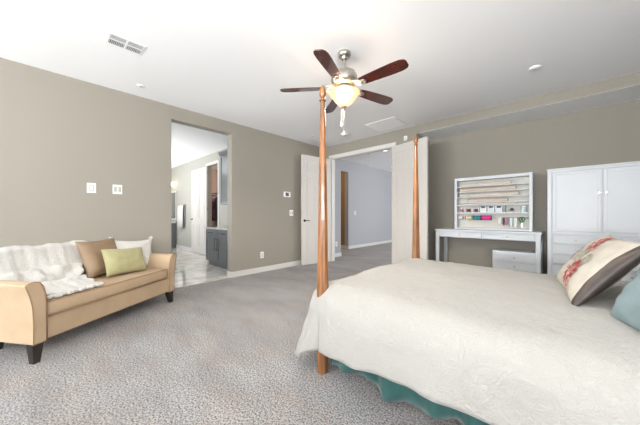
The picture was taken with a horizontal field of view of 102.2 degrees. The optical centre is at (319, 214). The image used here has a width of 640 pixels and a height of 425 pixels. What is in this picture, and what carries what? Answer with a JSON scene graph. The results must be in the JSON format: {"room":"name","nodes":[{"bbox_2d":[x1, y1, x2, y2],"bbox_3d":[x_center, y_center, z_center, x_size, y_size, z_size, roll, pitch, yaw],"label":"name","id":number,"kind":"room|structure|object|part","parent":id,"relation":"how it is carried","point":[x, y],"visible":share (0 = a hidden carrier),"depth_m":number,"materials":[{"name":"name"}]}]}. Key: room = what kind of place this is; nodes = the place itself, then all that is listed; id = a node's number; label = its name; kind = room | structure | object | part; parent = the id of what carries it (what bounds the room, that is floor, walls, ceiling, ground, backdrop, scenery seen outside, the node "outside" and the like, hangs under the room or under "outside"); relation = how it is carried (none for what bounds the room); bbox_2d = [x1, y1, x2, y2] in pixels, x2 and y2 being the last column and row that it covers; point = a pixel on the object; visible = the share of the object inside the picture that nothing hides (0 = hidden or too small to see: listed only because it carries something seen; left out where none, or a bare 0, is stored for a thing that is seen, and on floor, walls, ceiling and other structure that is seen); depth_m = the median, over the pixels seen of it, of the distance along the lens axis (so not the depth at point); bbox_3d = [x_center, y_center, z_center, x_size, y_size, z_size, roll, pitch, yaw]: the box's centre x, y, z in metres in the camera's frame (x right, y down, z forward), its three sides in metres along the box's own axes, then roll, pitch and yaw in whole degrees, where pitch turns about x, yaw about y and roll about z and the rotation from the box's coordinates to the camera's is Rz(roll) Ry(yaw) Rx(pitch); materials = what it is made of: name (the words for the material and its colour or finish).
{"room":"bedroom","nodes":[
{"label":"bedroom","id":0,"kind":"room"},
{"bbox_2d":[0,57,318,271],"bbox_3d":[-3.454,-0.265,2.640,0.150,2.740,10.420,0,0,43],"label":"wall","id":1,"kind":"structure","parent":0,"point":[60,134],"depth_m":3.34,"materials":[{"name":"beige paint"}]},
{"bbox_2d":[87,183,95,192],"bbox_3d":[-2.825,-0.335,3.190,0.014,0.120,0.085,0,0,43],"label":"wall switch","id":2,"kind":"object","parent":1,"relation":"attached to","point":[91,187],"visible":1,"depth_m":3.19,"materials":[{"name":"white plastic"}]},
{"bbox_2d":[113,185,121,193],"bbox_3d":[-2.651,-0.335,3.378,0.010,0.120,0.100,0,0,43],"label":"wall switch","id":3,"kind":"object","parent":1,"relation":"attached to","point":[117,189],"visible":1,"depth_m":3.38,"materials":[{"name":"white plastic"}]},
{"bbox_2d":[174,276,230,287],"bbox_3d":[-1.944,1.103,4.252,0.145,0.004,0.962,0,0,43],"label":"trim","id":4,"kind":"structure","parent":1,"relation":"attached to","point":[225,277],"depth_m":4.21,"materials":[{"name":"stone"}]},
{"bbox_2d":[227,260,300,277],"bbox_3d":[-3.440,1.055,2.648,0.169,0.100,10.150,0,0,43],"label":"baseboard","id":5,"kind":"structure","parent":1,"relation":"attached to","point":[294,263],"depth_m":4.99,"materials":[{"name":"grey paint"}]},
{"bbox_2d":[284,192,290,196],"bbox_3d":[-0.694,-0.435,5.452,0.024,0.110,0.170,0,0,43],"label":"thermostat","id":6,"kind":"object","parent":1,"relation":"attached to","point":[286,194],"visible":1,"depth_m":5.44,"materials":[{"name":"white plastic"}]},
{"bbox_2d":[301,154,330,264],"bbox_3d":[-0.076,-0.112,5.857,0.812,2.410,0.152,0,0,-37],"label":"door","id":7,"kind":"structure","parent":1,"relation":"in","point":[309,164],"depth_m":5.75,"materials":[{"name":"grey paint"}]},
{"bbox_2d":[171,148,227,247],"bbox_3d":[-3.571,-0.265,7.592,6.800,2.740,0.120,0,0,43],"label":"wall","id":8,"kind":"structure","parent":0,"point":[181,174],"depth_m":7.97,"materials":[{"name":"grey paint"}]},
{"bbox_2d":[171,191,176,219],"bbox_3d":[-5.193,-0.325,9.005,1.000,0.960,0.020,0,0,43],"label":"wall mirror","id":9,"kind":"object","parent":8,"relation":"attached to","point":[174,193],"visible":0.56,"depth_m":8.77,"materials":[{"name":"grey paint"}]},
{"bbox_3d":[-5.191,-0.325,9.007,0.920,0.880,0.008,0,0,43],"label":"glass","id":10,"kind":"part","parent":9,"relation":"part of","materials":[{"name":"white mirror"}]},
{"bbox_2d":[176,245,190,250],"bbox_3d":[-4.608,1.048,8.474,4.080,0.106,0.014,0,0,43],"label":"baseboard","id":11,"kind":"structure","parent":8,"relation":"attached to","point":[177,246],"depth_m":8.22,"materials":[{"name":"grey paint"}]},
{"bbox_2d":[190,166,207,254],"bbox_3d":[-3.410,-0.107,7.294,1.042,2.400,0.152,0,0,43],"label":"door","id":12,"kind":"structure","parent":8,"relation":"in","point":[199,177],"depth_m":7.26,"materials":[{"name":"grey paint"}]},
{"bbox_2d":[206,160,218,225],"bbox_3d":[-2.845,-0.150,6.817,0.760,2.510,0.016,0,0,43],"label":"trim","id":13,"kind":"structure","parent":8,"relation":"attached to","point":[216,161],"depth_m":6.56,"materials":[{"name":"grey paint"}]},
{"bbox_2d":[218,149,227,204],"bbox_3d":[-1.796,-0.820,5.589,1.030,1.170,0.360,0,0,43],"label":"upper cabinet","id":14,"kind":"object","parent":8,"relation":"attached to","point":[223,155],"visible":0.27,"depth_m":5.69,"materials":[{"name":"grey paint"}]},
{"bbox_3d":[-1.796,-1.370,5.589,1.030,0.070,0.360,0,0,43],"label":"crown","id":15,"kind":"part","parent":14,"relation":"part of","materials":[{"name":"grey paint"}]},
{"bbox_3d":[-2.066,-0.785,5.659,0.380,1.000,0.006,0,0,43],"label":"pane","id":16,"kind":"part","parent":14,"relation":"part of","materials":[{"name":"grey glass"}]},
{"bbox_3d":[-4.428,-0.315,8.271,0.600,0.020,0.063,0,0,43],"label":"towel bar","id":17,"kind":"object","parent":8,"relation":"attached to","visible":0},
{"bbox_2d":[177,204,184,227],"bbox_3d":[-4.447,0.035,8.251,0.481,0.740,0.087,0,0,43],"label":"towel","id":18,"kind":"object","parent":17,"relation":"hanging from","point":[181,208],"visible":1,"depth_m":8.19,"materials":[{"name":"grey fabric"}]},
{"bbox_2d":[212,169,217,226],"bbox_3d":[-2.735,-0.265,7.678,3.900,2.740,1.150,0,0,43],"label":"wall","id":19,"kind":"structure","parent":0,"point":[214,172],"depth_m":9.23,"materials":[{"name":"beige paint"}]},
{"bbox_3d":[-2.807,-0.665,7.602,3.700,0.032,0.032,0,0,43],"label":"closet rod","id":20,"kind":"object","parent":19,"relation":"attached to","visible":0},
{"bbox_2d":[212,195,217,218],"bbox_3d":[-3.033,-0.287,7.814,0.120,0.805,0.550,0,0,43],"label":"shirt","id":21,"kind":"object","parent":20,"relation":"hanging from","point":[216,195],"visible":0.21,"depth_m":7.65,"materials":[{"name":"black fabric"}]},
{"bbox_2d":[213,196,217,220],"bbox_3d":[-2.930,-0.257,7.718,0.125,0.865,0.550,0,0,43],"label":"shirt","id":22,"kind":"object","parent":20,"relation":"hanging from","point":[215,201],"visible":0.3,"depth_m":7.56,"materials":[{"name":"black fabric"}]},
{"bbox_2d":[0,242,461,424],"bbox_3d":[-1.075,1.153,6.050,12.550,0.104,18.650,0,0,43],"label":"floor","id":23,"kind":"structure","parent":0,"point":[222,352],"depth_m":1.87,"materials":[{"name":"grey carpet"}]},
{"bbox_2d":[0,253,176,364],"bbox_3d":[-2.330,0.724,2.660,0.699,0.762,1.531,0,0,10],"label":"sofa","id":24,"kind":"object","parent":23,"relation":"on","point":[28,318],"visible":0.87,"depth_m":2.15,"materials":[{"name":"beige fabric"}]},
{"bbox_3d":[-2.450,0.730,1.976,0.695,0.470,0.131,0,0,10],"label":"arm","id":25,"kind":"part","parent":24,"relation":"part of","materials":[{"name":"beige fabric"}]},
{"bbox_3d":[-2.143,1.034,1.941,0.070,0.142,0.068,0,0,10],"label":"leg","id":26,"kind":"part","parent":24,"relation":"part of","materials":[{"name":"black wood"}]},
{"bbox_2d":[0,240,103,299],"bbox_3d":[-2.405,0.468,2.426,0.750,0.392,0.836,0,0,10],"label":"throw blanket","id":27,"kind":"object","parent":24,"relation":"on","point":[58,266],"visible":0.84,"depth_m":2.36,"materials":[{"name":"grey fabric"}]},
{"bbox_2d":[75,238,116,277],"bbox_3d":[-2.442,0.470,2.885,0.209,0.409,0.452,0,0,6],"label":"throw pillow","id":28,"kind":"object","parent":24,"relation":"on","point":[90,253],"visible":0.7,"depth_m":2.74,"materials":[{"name":"fabric"}]},
{"bbox_2d":[46,268,166,314],"bbox_3d":[-2.304,0.729,2.656,0.620,0.117,1.235,0,0,10],"label":"seat cushion","id":29,"kind":"object","parent":24,"relation":"on","point":[116,285],"depth_m":2.52,"materials":[{"name":"beige fabric"}]},
{"bbox_3d":[-2.337,0.877,2.662,0.645,0.175,1.385,0,0,10],"label":"seat","id":30,"kind":"part","parent":24,"relation":"part of","materials":[{"name":"beige fabric"}]},
{"bbox_2d":[101,247,146,275],"bbox_3d":[-2.228,0.520,2.955,0.176,0.302,0.469,0,0,19],"label":"throw pillow","id":31,"kind":"object","parent":24,"relation":"on","point":[117,261],"visible":1,"depth_m":2.88,"materials":[{"name":"green fabric"}]},
{"bbox_2d":[109,236,152,265],"bbox_3d":[-2.329,0.491,3.227,0.206,0.465,0.521,0,0,31],"label":"throw pillow","id":32,"kind":"object","parent":24,"relation":"on","point":[145,244],"visible":0.34,"depth_m":3.26,"materials":[{"name":"grey fabric"}]},
{"bbox_3d":[-2.214,0.730,3.346,0.695,0.470,0.131,0,0,10],"label":"arm","id":33,"kind":"part","parent":24,"relation":"part of","materials":[{"name":"beige fabric"}]},
{"bbox_3d":[-1.914,1.034,3.266,0.070,0.142,0.068,0,0,10],"label":"leg","id":34,"kind":"part","parent":24,"relation":"part of","materials":[{"name":"black wood"}]},
{"bbox_2d":[171,222,175,247],"bbox_3d":[-5.560,0.666,8.980,1.540,0.870,0.540,0,0,43],"label":"vanity","id":35,"kind":"object","parent":23,"relation":"on","point":[173,224],"visible":0.03,"depth_m":8.60,"materials":[{"name":"grey paint"}]},
{"bbox_2d":[205,226,227,268],"bbox_3d":[-1.956,0.683,5.564,1.150,0.835,0.606,0,0,43],"label":"base cabinet","id":36,"kind":"object","parent":23,"relation":"on","point":[216,237],"visible":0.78,"depth_m":5.38,"materials":[{"name":"grey paint"}]},
{"bbox_3d":[-2.340,0.384,5.572,0.551,0.145,0.020,0,0,43],"label":"drawer","id":37,"kind":"part","parent":36,"relation":"part of","materials":[{"name":"grey paint"}]},
{"bbox_3d":[-2.340,0.731,5.572,0.551,0.520,0.020,0,0,43],"label":"door","id":38,"kind":"part","parent":36,"relation":"part of","materials":[{"name":"grey paint"}]},
{"bbox_2d":[205,226,227,229],"bbox_3d":[-1.951,0.283,5.570,1.150,0.035,0.590,0,0,43],"label":"countertop","id":39,"kind":"structure","parent":36,"relation":"on","point":[219,227],"depth_m":5.49,"materials":[{"name":"stone"}]},
{"bbox_3d":[-1.932,0.384,5.189,0.551,0.145,0.020,0,0,43],"label":"drawer","id":40,"kind":"part","parent":36,"relation":"part of","materials":[{"name":"grey paint"}]},
{"bbox_3d":[-1.932,0.731,5.189,0.551,0.520,0.020,0,0,43],"label":"door","id":41,"kind":"part","parent":36,"relation":"part of","materials":[{"name":"grey paint"}]},
{"bbox_2d":[317,85,419,374],"bbox_3d":[1.348,0.094,1.663,2.235,2.022,1.673,0,0,43],"label":"bed","id":42,"kind":"object","parent":23,"relation":"on","point":[322,264],"visible":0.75,"depth_m":1.80,"materials":[{"name":"brown wood"}]},
{"bbox_3d":[0.019,0.152,1.820,0.083,1.905,0.083,0,0,43],"label":"post","id":43,"kind":"part","parent":42,"relation":"part of","materials":[{"name":"brown wood"}]},
{"bbox_2d":[331,359,489,424],"bbox_3d":[1.329,0.900,1.697,2.109,0.311,1.667,0,0,43],"label":"bed skirt","id":44,"kind":"object","parent":42,"relation":"on","point":[390,391],"visible":0.05,"depth_m":1.43,"materials":[{"name":"teal fabric"}]},
{"bbox_3d":[1.108,0.152,2.979,0.083,1.905,0.083,0,0,43],"label":"post","id":45,"kind":"part","parent":42,"relation":"part of","materials":[{"name":"brown wood"}]},
{"bbox_3d":[1.359,0.675,1.653,2.062,0.260,1.470,0,0,43],"label":"mattress","id":46,"kind":"object","parent":42,"relation":"on","visible":0},
{"bbox_2d":[295,258,639,424],"bbox_3d":[1.222,0.741,1.778,2.297,0.568,1.883,0,0,43],"label":"coverlet","id":47,"kind":"object","parent":46,"relation":"on","point":[493,346],"visible":0.91,"depth_m":1.21,"materials":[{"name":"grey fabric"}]},
{"bbox_2d":[556,235,639,305],"bbox_3d":[1.640,0.307,1.546,0.287,0.348,0.765,0,0,39],"label":"floral pillow","id":48,"kind":"object","parent":47,"relation":"on","point":[603,262],"visible":0.97,"depth_m":1.34,"materials":[{"name":"beige fabric"}]},
{"bbox_2d":[610,271,639,330],"bbox_3d":[1.374,0.310,0.947,0.288,0.346,0.480,0,0,23],"label":"throw pillow","id":49,"kind":"object","parent":47,"relation":"on","point":[626,308],"visible":0.93,"depth_m":1.08,"materials":[{"name":"teal fabric"}]},
{"bbox_2d":[435,228,543,273],"bbox_3d":[2.736,0.675,4.272,1.444,0.860,0.526,0,0,43],"label":"desk","id":50,"kind":"object","parent":23,"relation":"on","point":[533,236],"visible":0.92,"depth_m":4.00,"materials":[{"name":"grey paint"}]},
{"bbox_3d":[2.093,0.690,4.585,0.055,0.830,0.050,0,0,43],"label":"leg","id":51,"kind":"part","parent":50,"relation":"part of","materials":[{"name":"grey paint"}]},
{"bbox_3d":[2.394,0.690,4.905,0.055,0.830,0.050,0,0,43],"label":"leg","id":52,"kind":"part","parent":50,"relation":"part of","materials":[{"name":"grey paint"}]},
{"bbox_3d":[2.340,0.329,4.329,0.635,0.083,0.022,0,0,43],"label":"drawer","id":53,"kind":"part","parent":50,"relation":"part of","materials":[{"name":"grey paint"}]},
{"bbox_2d":[454,172,533,230],"bbox_3d":[2.820,-0.198,4.252,1.070,0.885,0.160,0,0,43],"label":"shelf unit","id":54,"kind":"object","parent":50,"relation":"on","point":[524,182],"visible":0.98,"depth_m":4.17,"materials":[{"name":"grey paint"}]},
{"bbox_2d":[473,215,480,219],"bbox_3d":[2.659,0.045,4.362,0.115,0.080,0.080,0,0,43],"label":"spool","id":55,"kind":"object","parent":54,"relation":"on","point":[474,217],"visible":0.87,"depth_m":4.34,"materials":[{"name":"teal fabric"}]},
{"bbox_2d":[480,206,486,211],"bbox_3d":[2.735,-0.093,4.309,0.098,0.100,0.103,0,0,43],"label":"storage bin","id":56,"kind":"object","parent":54,"relation":"on","point":[482,208],"visible":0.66,"depth_m":4.27,"materials":[{"name":"grey paint"}]},
{"bbox_2d":[461,180,510,186],"bbox_3d":[2.761,-0.516,4.314,0.700,0.072,0.072,0,0,43],"label":"paper roll","id":57,"kind":"object","parent":54,"relation":"on","point":[505,181],"visible":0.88,"depth_m":4.27,"materials":[{"name":"grey paper"}]},
{"bbox_2d":[481,215,491,219],"bbox_3d":[2.756,0.045,4.271,0.140,0.084,0.084,0,0,43],"label":"spool","id":58,"kind":"object","parent":54,"relation":"on","point":[482,217],"visible":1,"depth_m":4.25,"materials":[{"name":"pink fabric"}]},
{"bbox_2d":[467,197,507,201],"bbox_3d":[2.780,-0.246,4.297,0.570,0.072,0.072,0,0,43],"label":"paper roll","id":59,"kind":"object","parent":54,"relation":"on","point":[502,198],"visible":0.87,"depth_m":4.26,"materials":[{"name":"grey paper"}]},
{"bbox_2d":[460,185,515,191],"bbox_3d":[2.776,-0.427,4.300,0.780,0.074,0.074,0,0,43],"label":"paper roll","id":60,"kind":"object","parent":54,"relation":"on","point":[513,186],"visible":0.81,"depth_m":4.25,"materials":[{"name":"grey paper"}]},
{"bbox_2d":[460,202,515,204],"bbox_3d":[2.772,-0.192,4.304,0.790,0.034,0.034,0,0,43],"label":"paper roll","id":61,"kind":"object","parent":54,"relation":"on","point":[491,202],"visible":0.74,"depth_m":4.25,"materials":[{"name":"grey paper"}]},
{"bbox_2d":[460,191,518,196],"bbox_3d":[2.787,-0.336,4.290,0.830,0.072,0.072,0,0,43],"label":"paper roll","id":62,"kind":"object","parent":54,"relation":"on","point":[510,192],"visible":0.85,"depth_m":4.23,"materials":[{"name":"grey paper"}]},
{"bbox_2d":[487,206,494,211],"bbox_3d":[2.814,-0.093,4.235,0.098,0.100,0.103,0,0,43],"label":"storage bin","id":63,"kind":"object","parent":54,"relation":"on","point":[489,208],"visible":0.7,"depth_m":4.20,"materials":[{"name":"grey paint"}]},
{"bbox_3d":[2.819,-0.168,4.251,0.986,0.015,0.138,0,0,43],"label":"shelf","id":64,"kind":"part","parent":54,"relation":"part of","materials":[{"name":"grey paint"}]},
{"bbox_3d":[2.819,-0.034,4.251,0.986,0.018,0.138,0,0,43],"label":"shelf","id":65,"kind":"part","parent":54,"relation":"part of","materials":[{"name":"grey paint"}]},
{"bbox_3d":[2.823,-0.482,4.255,0.986,0.012,0.128,0,0,43],"label":"paper rail","id":66,"kind":"part","parent":54,"relation":"part of","materials":[{"name":"grey paint"}]},
{"bbox_3d":[2.823,-0.392,4.255,0.986,0.012,0.128,0,0,43],"label":"paper rail","id":67,"kind":"part","parent":54,"relation":"part of","materials":[{"name":"grey paint"}]},
{"bbox_3d":[2.823,-0.302,4.255,0.986,0.012,0.128,0,0,43],"label":"paper rail","id":68,"kind":"part","parent":54,"relation":"part of","materials":[{"name":"grey paint"}]},
{"bbox_3d":[2.823,-0.212,4.255,0.986,0.012,0.128,0,0,43],"label":"paper rail","id":69,"kind":"part","parent":54,"relation":"part of","materials":[{"name":"grey paint"}]},
{"bbox_2d":[495,206,503,211],"bbox_3d":[2.893,-0.093,4.161,0.098,0.100,0.103,0,0,43],"label":"storage bin","id":70,"kind":"object","parent":54,"relation":"on","point":[497,208],"visible":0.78,"depth_m":4.13,"materials":[{"name":"grey paint"}]},
{"bbox_2d":[514,217,516,227],"bbox_3d":[3.036,0.112,4.008,0.045,0.167,0.017,0,0,43],"label":"ribbon hank","id":71,"kind":"object","parent":54,"relation":"hanging from","point":[515,219],"visible":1,"depth_m":4.00,"materials":[{"name":"white fabric"}]},
{"bbox_2d":[521,206,525,211],"bbox_3d":[3.116,-0.090,3.946,0.064,0.095,0.064,0,0,43],"label":"glass jar","id":72,"kind":"object","parent":54,"relation":"on","point":[523,208],"visible":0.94,"depth_m":3.92,"materials":[{"name":"teal"}]},
{"bbox_3d":[2.817,0.329,3.880,0.635,0.083,0.022,0,0,43],"label":"drawer","id":73,"kind":"part","parent":50,"relation":"part of","materials":[{"name":"grey paint"}]},
{"bbox_3d":[3.088,0.690,3.650,0.055,0.830,0.050,0,0,43],"label":"leg","id":74,"kind":"part","parent":50,"relation":"part of","materials":[{"name":"grey paint"}]},
{"bbox_3d":[3.389,0.690,3.971,0.055,0.830,0.050,0,0,43],"label":"leg","id":75,"kind":"part","parent":50,"relation":"part of","materials":[{"name":"grey paint"}]},
{"bbox_2d":[492,248,535,272],"bbox_3d":[3.042,0.828,3.999,0.560,0.555,0.466,0,0,43],"label":"chest","id":76,"kind":"object","parent":23,"relation":"on","point":[507,258],"visible":0.56,"depth_m":3.87,"materials":[{"name":"grey paint"}]},
{"bbox_3d":[2.903,0.766,3.851,0.490,0.106,0.026,0,0,43],"label":"drawer","id":77,"kind":"part","parent":76,"relation":"part of","materials":[{"name":"grey paint"}]},
{"bbox_3d":[2.903,0.638,3.851,0.490,0.106,0.026,0,0,43],"label":"drawer","id":78,"kind":"part","parent":76,"relation":"part of","materials":[{"name":"grey paint"}]},
{"bbox_2d":[547,161,639,282],"bbox_3d":[3.679,0.237,3.384,1.046,1.735,0.530,0,0,43],"label":"armoire","id":79,"kind":"object","parent":23,"relation":"on","point":[585,204],"visible":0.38,"depth_m":3.29,"materials":[{"name":"grey paint"}]},
{"bbox_3d":[3.351,0.734,3.378,0.453,0.117,0.028,0,0,43],"label":"drawer","id":80,"kind":"part","parent":79,"relation":"part of","materials":[{"name":"grey paint"}]},
{"bbox_3d":[3.351,0.599,3.378,0.453,0.117,0.028,0,0,43],"label":"drawer","id":81,"kind":"part","parent":79,"relation":"part of","materials":[{"name":"grey paint"}]},
{"bbox_3d":[3.351,0.464,3.378,0.453,0.117,0.028,0,0,43],"label":"drawer","id":82,"kind":"part","parent":79,"relation":"part of","materials":[{"name":"grey paint"}]},
{"bbox_3d":[3.351,0.329,3.378,0.453,0.117,0.028,0,0,43],"label":"drawer","id":83,"kind":"part","parent":79,"relation":"part of","materials":[{"name":"grey paint"}]},
{"bbox_3d":[3.352,-0.180,3.379,0.457,0.787,0.024,0,0,43],"label":"door","id":84,"kind":"part","parent":79,"relation":"part of","materials":[{"name":"grey paint"}]},
{"bbox_3d":[3.694,-0.180,3.058,0.457,0.787,0.024,0,0,43],"label":"door","id":85,"kind":"part","parent":79,"relation":"part of","materials":[{"name":"grey paint"}]},
{"bbox_3d":[3.693,0.329,3.057,0.453,0.117,0.028,0,0,43],"label":"drawer","id":86,"kind":"part","parent":79,"relation":"part of","materials":[{"name":"grey paint"}]},
{"bbox_3d":[3.693,0.734,3.057,0.453,0.117,0.028,0,0,43],"label":"drawer","id":87,"kind":"part","parent":79,"relation":"part of","materials":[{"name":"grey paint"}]},
{"bbox_3d":[3.693,0.599,3.057,0.453,0.117,0.028,0,0,43],"label":"drawer","id":88,"kind":"part","parent":79,"relation":"part of","materials":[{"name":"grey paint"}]},
{"bbox_2d":[0,0,639,169],"bbox_3d":[-3.669,-1.695,3.288,12.550,0.120,11.070,0,0,43],"label":"ceiling","id":89,"kind":"structure","parent":0,"point":[227,60],"depth_m":2.60,"materials":[{"name":"white paint"}]},
{"bbox_2d":[106,32,145,55],"bbox_3d":[-1.857,-1.633,2.471,0.200,0.004,0.280,0,0,43],"label":"ceiling vent","id":90,"kind":"object","parent":89,"relation":"in","point":[113,39],"visible":1,"depth_m":2.46,"materials":[{"name":"white metal"}]},
{"bbox_2d":[280,49,408,135],"bbox_3d":[0.283,-1.212,2.569,1.210,0.845,1.258,0,0,43],"label":"ceiling fan","id":91,"kind":"object","parent":89,"relation":"hanging from","point":[343,92],"visible":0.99,"depth_m":2.49,"materials":[{"name":"brown wood"}]},
{"bbox_3d":[-0.173,-1.280,2.635,0.467,0.034,0.130,0,0,5],"label":"blade","id":92,"kind":"part","parent":91,"relation":"part of","materials":[{"name":"brown wood"}]},
{"bbox_3d":[0.077,-1.290,2.611,0.148,0.057,0.131,0,0,43],"label":"blade arm","id":93,"kind":"part","parent":91,"relation":"part of","materials":[{"name":"silver metal"}]},
{"bbox_3d":[0.079,-1.280,2.212,0.130,0.034,0.467,0,0,23],"label":"blade","id":94,"kind":"part","parent":91,"relation":"part of","materials":[{"name":"brown wood"}]},
{"bbox_3d":[0.151,-1.280,3.005,0.130,0.034,0.467,0,0,-13],"label":"blade","id":95,"kind":"part","parent":91,"relation":"part of","materials":[{"name":"brown wood"}]},
{"bbox_3d":[0.176,-1.290,2.446,0.117,0.057,0.171,0,0,43],"label":"blade arm","id":96,"kind":"part","parent":91,"relation":"part of","materials":[{"name":"silver metal"}]},
{"bbox_3d":[0.244,-1.156,2.597,0.314,0.138,0.314,0,0,21],"label":"lamp shade","id":97,"kind":"part","parent":91,"relation":"part of","materials":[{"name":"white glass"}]},
{"bbox_3d":[0.371,-1.290,2.486,0.134,0.057,0.142,0,0,-7],"label":"blade arm","id":98,"kind":"part","parent":91,"relation":"part of","materials":[{"name":"silver metal"}]},
{"bbox_3d":[0.603,-1.280,2.811,0.467,0.034,0.130,0,0,-31],"label":"blade","id":99,"kind":"part","parent":91,"relation":"part of","materials":[{"name":"brown wood"}]},
{"bbox_3d":[0.561,-1.280,2.324,0.469,0.034,0.131,0,0,43],"label":"blade","id":100,"kind":"part","parent":91,"relation":"part of","materials":[{"name":"brown wood"}]},
{"bbox_2d":[364,117,407,131],"bbox_3d":[1.197,-1.631,4.678,0.600,0.008,0.520,0,0,43],"label":"access panel","id":101,"kind":"object","parent":89,"relation":"in","point":[393,122],"visible":1,"depth_m":4.64,"materials":[{"name":"white metal"}]},
{"bbox_2d":[529,65,541,70],"bbox_3d":[2.386,-1.624,2.862,0.110,0.022,0.110,0,0,43],"label":"smoke detector","id":102,"kind":"object","parent":89,"relation":"attached to","point":[536,67],"visible":1,"depth_m":2.85,"materials":[{"name":"white plastic"}]},
{"bbox_2d":[335,159,340,252],"bbox_3d":[0.273,-0.320,6.747,0.160,2.850,0.669,0,0,43],"label":"wall","id":103,"kind":"structure","parent":0,"point":[338,161],"depth_m":6.86,"materials":[{"name":"grey paint"}]},
{"bbox_2d":[341,172,344,244],"bbox_3d":[0.077,-0.320,9.358,2.300,2.850,0.150,0,0,43],"label":"door","id":104,"kind":"structure","parent":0,"point":[342,173],"depth_m":8.62,"materials":[{"name":"brown paint"}]},
{"bbox_2d":[341,159,391,245],"bbox_3d":[2.528,-0.320,10.178,0.150,2.850,7.700,0,0,43],"label":"wall","id":105,"kind":"structure","parent":0,"point":[368,190],"depth_m":9.13,"materials":[{"name":"grey paint"}]},
{"bbox_2d":[335,240,391,256],"bbox_3d":[3.979,1.055,9.621,9.291,0.100,4.892,0,0,-10],"label":"baseboard","id":106,"kind":"structure","parent":105,"relation":"attached to","point":[387,241],"depth_m":8.81,"materials":[{"name":"grey paint"}]},
{"bbox_2d":[342,149,391,171],"bbox_3d":[3.786,-1.795,8.634,8.700,0.100,8.229,0,0,43],"label":"ceiling","id":107,"kind":"structure","parent":0,"point":[382,160],"depth_m":8.11,"materials":[{"name":"white paint"}]},
{"bbox_2d":[326,72,639,259],"bbox_3d":[2.335,-0.265,4.714,5.450,2.740,0.770,0,0,43],"label":"wall","id":108,"kind":"structure","parent":0,"point":[397,136],"depth_m":4.02,"materials":[{"name":"beige paint"}]},
{"bbox_2d":[329,142,395,261],"bbox_3d":[0.888,-0.152,5.627,1.720,2.515,0.156,0,0,43],"label":"trim","id":109,"kind":"structure","parent":108,"relation":"attached to","point":[389,146],"depth_m":6.12,"materials":[{"name":"grey paint"}]},
{"bbox_2d":[391,137,427,263],"bbox_3d":[1.601,-0.112,4.671,0.041,2.410,0.792,0,0,-31],"label":"door","id":110,"kind":"structure","parent":108,"relation":"in","point":[402,155],"depth_m":4.67,"materials":[{"name":"grey paint"}]},
{"bbox_2d":[416,84,639,139],"bbox_3d":[3.122,-1.494,3.873,3.148,0.002,0.617,0,0,43],"label":"ceiling","id":111,"kind":"structure","parent":0,"point":[631,93],"depth_m":3.76,"materials":[{"name":"white paint"}]},
{"bbox_2d":[429,100,639,273],"bbox_3d":[3.440,-0.245,4.102,3.300,2.700,0.150,0,0,43],"label":"wall","id":112,"kind":"structure","parent":0,"point":[610,134],"depth_m":4.14,"materials":[{"name":"beige paint"}]}
]}

